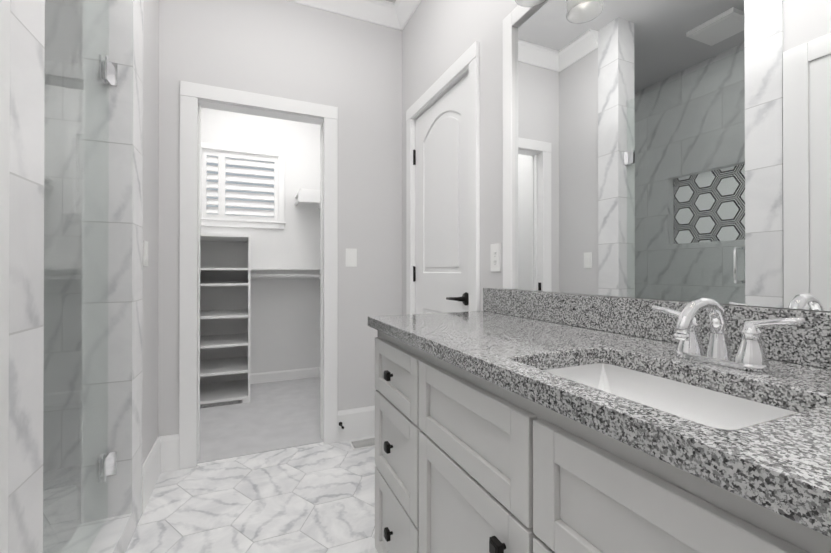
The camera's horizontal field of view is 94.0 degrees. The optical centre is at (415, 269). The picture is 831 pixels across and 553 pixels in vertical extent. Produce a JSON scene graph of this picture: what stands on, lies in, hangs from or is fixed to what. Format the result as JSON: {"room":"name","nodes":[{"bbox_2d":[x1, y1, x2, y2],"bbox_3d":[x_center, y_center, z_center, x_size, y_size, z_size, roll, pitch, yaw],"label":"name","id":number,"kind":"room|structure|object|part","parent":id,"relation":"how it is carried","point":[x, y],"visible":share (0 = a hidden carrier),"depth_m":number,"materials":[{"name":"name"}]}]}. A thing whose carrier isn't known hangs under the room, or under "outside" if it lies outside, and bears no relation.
{"room":"bathroom","nodes":[
{"label":"bathroom","id":0,"kind":"room"},
{"bbox_2d":[142,0,165,464],"bbox_3d":[-1.658,-0.327,2.566,0.150,2.830,2.210,0,0,-23],"label":"wall","id":1,"kind":"structure","parent":0,"point":[154,11],"depth_m":1.99,"materials":[{"name":"white paint"}]},
{"bbox_2d":[0,0,9,552],"bbox_3d":[-0.619,0.020,0.345,0.020,2.120,0.870,0,0,-23],"label":"door frame","id":2,"kind":"structure","parent":1,"relation":"attached to","point":[4,177],"depth_m":0.73,"materials":[{"name":"white wood"}]},
{"bbox_2d":[8,0,142,552],"bbox_3d":[-1.699,-0.332,1.274,1.250,2.830,1.950,0,0,-23],"label":"shower wall tile","id":3,"kind":"structure","parent":1,"relation":"attached to","point":[27,247],"depth_m":1.54,"materials":[{"name":"tile"}]},
{"bbox_2d":[43,0,108,552],"bbox_3d":[-1.075,-0.101,1.197,0.010,2.152,0.729,0,0,-23],"label":"shower door","id":4,"kind":"structure","parent":3,"relation":"attached to","point":[77,129],"depth_m":1.27,"materials":[{"name":"clear glass"}]},
{"bbox_2d":[143,241,147,265],"bbox_3d":[-1.261,-0.075,1.816,0.008,0.117,0.072,0,0,-23],"label":"light switch","id":5,"kind":"object","parent":1,"relation":"attached to","point":[145,253],"visible":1,"depth_m":1.80,"materials":[{"name":"white plastic"}]},
{"bbox_2d":[142,435,166,513],"bbox_3d":[-1.289,0.991,1.903,0.030,0.190,0.398,0,0,-23],"label":"baseboard","id":6,"kind":"structure","parent":1,"relation":"attached to","point":[163,455],"depth_m":1.91,"materials":[{"name":"white wood"}]},
{"bbox_2d":[167,434,178,461],"bbox_3d":[-1.594,1.038,2.588,0.012,0.100,0.862,0,0,-23],"label":"baseboard","id":7,"kind":"structure","parent":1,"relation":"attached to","point":[171,439],"depth_m":2.09,"materials":[{"name":"white wood"}]},
{"bbox_2d":[208,160,273,216],"bbox_3d":[-1.678,-0.783,3.739,0.664,0.645,0.006,0,0,-23],"label":"window","id":8,"kind":"structure","parent":1,"relation":"in","point":[238,190],"depth_m":3.74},
{"bbox_2d":[203,150,277,220],"bbox_3d":[-1.657,-0.783,3.691,0.648,0.629,0.065,0,0,-23],"label":"window shutters","id":9,"kind":"object","parent":8,"relation":"attached to","point":[221,160],"visible":0.88,"depth_m":3.68,"materials":[{"name":"white wood"}]},
{"bbox_2d":[138,452,374,551],"bbox_3d":[-0.147,1.113,0.993,1.405,0.058,3.013,0,0,-23],"label":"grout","id":10,"kind":"structure","parent":0,"point":[267,497],"depth_m":1.69,"materials":[{"name":"grey tile"}]},
{"bbox_2d":[125,435,377,552],"bbox_3d":[-0.147,1.084,0.994,1.405,0.003,3.013,0,0,-23],"label":"floor","id":11,"kind":"structure","parent":10,"relation":"on","point":[214,503],"depth_m":1.78,"materials":[{"name":"stone"}]},
{"bbox_2d":[349,437,374,449],"bbox_3d":[-0.275,1.084,2.440,0.265,0.006,0.120,0,0,-23],"label":"floor vent","id":12,"kind":"object","parent":11,"relation":"in","point":[362,443],"visible":0.67,"depth_m":2.41,"materials":[{"name":"white metal"}]},
{"bbox_2d":[368,324,830,552],"bbox_3d":[0.428,0.647,0.739,0.546,0.868,1.846,0,0,-23],"label":"bathroom vanity","id":13,"kind":"object","parent":11,"relation":"on","point":[513,421],"depth_m":0.67,"materials":[{"name":"grey wood"}]},
{"bbox_2d":[368,312,830,523],"bbox_3d":[0.433,0.194,0.735,0.540,0.036,1.864,0,0,-23],"label":"countertop","id":14,"kind":"structure","parent":13,"relation":"on","point":[789,460],"depth_m":0.59,"materials":[{"name":"grey stone"}]},
{"bbox_2d":[532,352,827,431],"bbox_3d":[0.383,0.279,0.651,0.347,0.158,0.466,0,0,-23],"label":"sink","id":15,"kind":"object","parent":14,"relation":"in","point":[714,403],"depth_m":0.72,"materials":[{"name":"white ceramic"}]},
{"bbox_2d":[648,297,811,367],"bbox_3d":[0.532,0.113,0.717,0.142,0.124,0.251,0,0,-23],"label":"faucet","id":16,"kind":"object","parent":14,"relation":"on","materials":[{"name":"silver metal"}]},
{"bbox_2d":[197,377,323,463],"bbox_3d":[-1.180,1.118,3.026,1.122,0.064,1.537,0,0,-23],"label":"floor carpet","id":17,"kind":"object","parent":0,"point":[275,415],"visible":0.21,"depth_m":2.77,"materials":[{"name":"grey carpet"}]},
{"bbox_2d":[200,233,250,407],"bbox_3d":[-1.672,0.405,3.340,0.459,1.372,0.567,0,0,-23],"label":"shelving unit","id":18,"kind":"object","parent":17,"relation":"on","point":[225,315],"depth_m":3.54,"materials":[{"name":"white wood"}]},
{"bbox_3d":[-1.561,1.070,3.081,0.339,0.027,0.002,0,0,-23],"label":"vent slots of the closet shelf tower","id":19,"kind":"part","parent":18,"relation":"part of","materials":[{"name":"white wood"}]},
{"bbox_2d":[166,0,361,434],"bbox_3d":[-0.895,-0.328,2.350,1.080,2.830,0.102,0,0,-23],"label":"wall","id":20,"kind":"structure","parent":0,"point":[277,48],"depth_m":2.48,"materials":[{"name":"white paint"}]},
{"bbox_2d":[179,81,337,469],"bbox_3d":[-0.914,0.029,2.339,0.859,2.112,0.139,0,0,-23],"label":"door frame","id":21,"kind":"structure","parent":20,"relation":"attached to","point":[195,98],"depth_m":2.28,"materials":[{"name":"white wood"}]},
{"bbox_2d":[287,0,392,26],"bbox_3d":[-0.772,-1.686,2.304,1.290,0.111,0.088,0,0,-23],"label":"crown molding","id":22,"kind":"structure","parent":20,"relation":"attached to","point":[380,12],"depth_m":2.49,"materials":[{"name":"white wood"}]},
{"bbox_2d":[346,248,356,266],"bbox_3d":[-0.413,-0.077,2.497,0.072,0.117,0.008,0,0,-23],"label":"light switch","id":23,"kind":"object","parent":20,"relation":"attached to","point":[351,257],"visible":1,"depth_m":2.50,"materials":[{"name":"white plastic"}]},
{"bbox_2d":[338,406,374,441],"bbox_3d":[-0.292,0.993,2.542,0.443,0.190,0.015,0,0,-23],"label":"baseboard","id":24,"kind":"structure","parent":20,"relation":"attached to","point":[357,422],"depth_m":2.50,"materials":[{"name":"white wood"}]},
{"bbox_2d":[362,20,381,406],"bbox_3d":[-0.639,-0.324,3.309,0.150,2.830,1.657,0,0,-23],"label":"wall","id":25,"kind":"structure","parent":0,"point":[372,82],"depth_m":2.56,"materials":[{"name":"white paint"}]},
{"bbox_2d":[250,367,318,383],"bbox_3d":[-1.274,1.043,3.815,0.646,0.100,0.012,0,0,-23],"label":"baseboard","id":26,"kind":"structure","parent":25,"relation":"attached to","point":[264,377],"depth_m":3.80,"materials":[{"name":"white wood"}]},
{"bbox_2d":[251,188,319,278],"bbox_3d":[-1.187,-0.318,3.629,0.655,0.819,0.427,0,0,-23],"label":"closet shelf","id":27,"kind":"object","parent":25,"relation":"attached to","point":[308,195],"visible":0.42,"depth_m":3.61,"materials":[{"name":"white wood"}]},
{"bbox_2d":[394,0,830,314],"bbox_3d":[0.547,-0.332,1.287,0.100,2.830,3.193,0,0,-23],"label":"wall","id":28,"kind":"structure","parent":0,"point":[438,32],"depth_m":1.93,"materials":[{"name":"white paint"}]},
{"bbox_2d":[389,0,421,30],"bbox_3d":[0.461,-1.690,1.255,0.088,0.111,2.993,0,0,-23],"label":"crown molding","id":29,"kind":"structure","parent":28,"relation":"attached to","point":[397,14],"depth_m":2.52,"materials":[{"name":"white wood"}]},
{"bbox_2d":[413,74,468,313],"bbox_3d":[0.144,0.061,2.151,0.050,2.026,0.698,0,0,-23],"label":"door","id":30,"kind":"structure","parent":28,"relation":"in","point":[435,287],"depth_m":2.11,"materials":[{"name":"white wood"}]},
{"bbox_3d":[-0.007,0.048,2.459,0.016,1.616,0.013,0,0,-23],"label":"right door hinges","id":31,"kind":"part","parent":30,"relation":"part of","materials":[{"name":"metal"}]},
{"bbox_2d":[426,117,468,313],"bbox_3d":[0.137,-0.006,2.080,0.065,1.649,0.512,0,0,-23],"label":"panel","id":32,"kind":"object","parent":30,"relation":"attached to","point":[442,196],"depth_m":2.11,"materials":[{"name":"white wood"}]},
{"bbox_3d":[0.205,0.143,1.911,0.056,0.064,0.151,0,0,-23],"label":"handle","id":33,"kind":"part","parent":32,"relation":"part of","materials":[{"name":"black metal"}]},
{"bbox_2d":[406,41,479,314],"bbox_3d":[0.162,0.028,2.155,0.123,2.115,0.837,0,0,-23],"label":"door frame","id":34,"kind":"structure","parent":28,"relation":"attached to","point":[468,63],"depth_m":1.84,"materials":[{"name":"white wood"}]},
{"bbox_2d":[490,243,500,271],"bbox_3d":[0.338,-0.050,1.636,0.007,0.117,0.072,0,0,-23],"label":"outlet","id":35,"kind":"object","parent":28,"relation":"attached to","point":[495,254],"visible":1,"depth_m":1.63,"materials":[{"name":"white plastic"}]},
{"bbox_2d":[515,0,546,6],"bbox_3d":[0.591,-1.031,0.839,0.176,0.284,1.170,0,0,-23],"label":"sconce","id":36,"kind":"object","parent":28,"relation":"attached to","point":[529,2],"visible":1,"depth_m":1.31,"materials":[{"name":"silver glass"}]},
{"bbox_2d":[480,288,830,367],"bbox_3d":[0.672,0.127,0.839,0.019,0.100,1.864,0,0,-23],"label":"backsplash","id":37,"kind":"structure","parent":28,"relation":"attached to","point":[629,316],"depth_m":1.07,"materials":[{"name":"grey stone"}]},
{"bbox_2d":[503,0,830,310],"bbox_3d":[0.662,-0.466,0.865,0.022,1.084,1.525,0,0,-23],"label":"mirror","id":38,"kind":"object","parent":28,"relation":"attached to","point":[677,150],"visible":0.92,"depth_m":0.96,"materials":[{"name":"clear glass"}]},
{"bbox_3d":[0.662,-0.466,0.865,0.022,1.084,1.525,0,0,-23],"label":"frame","id":39,"kind":"part","parent":38,"relation":"part of","materials":[{"name":"white wood"}]},
{"bbox_3d":[-1.728,1.109,1.256,0.988,0.048,1.750,0,0,-23],"label":"floor","id":40,"kind":"structure","parent":0,"visible":0},
{"bbox_2d":[43,465,80,552],"bbox_3d":[-1.728,1.085,1.256,0.988,0.003,1.750,0,0,-23],"label":"tiles","id":41,"kind":"structure","parent":40,"relation":"on","point":[55,502],"depth_m":1.77,"materials":[{"name":"tile"}]}
]}

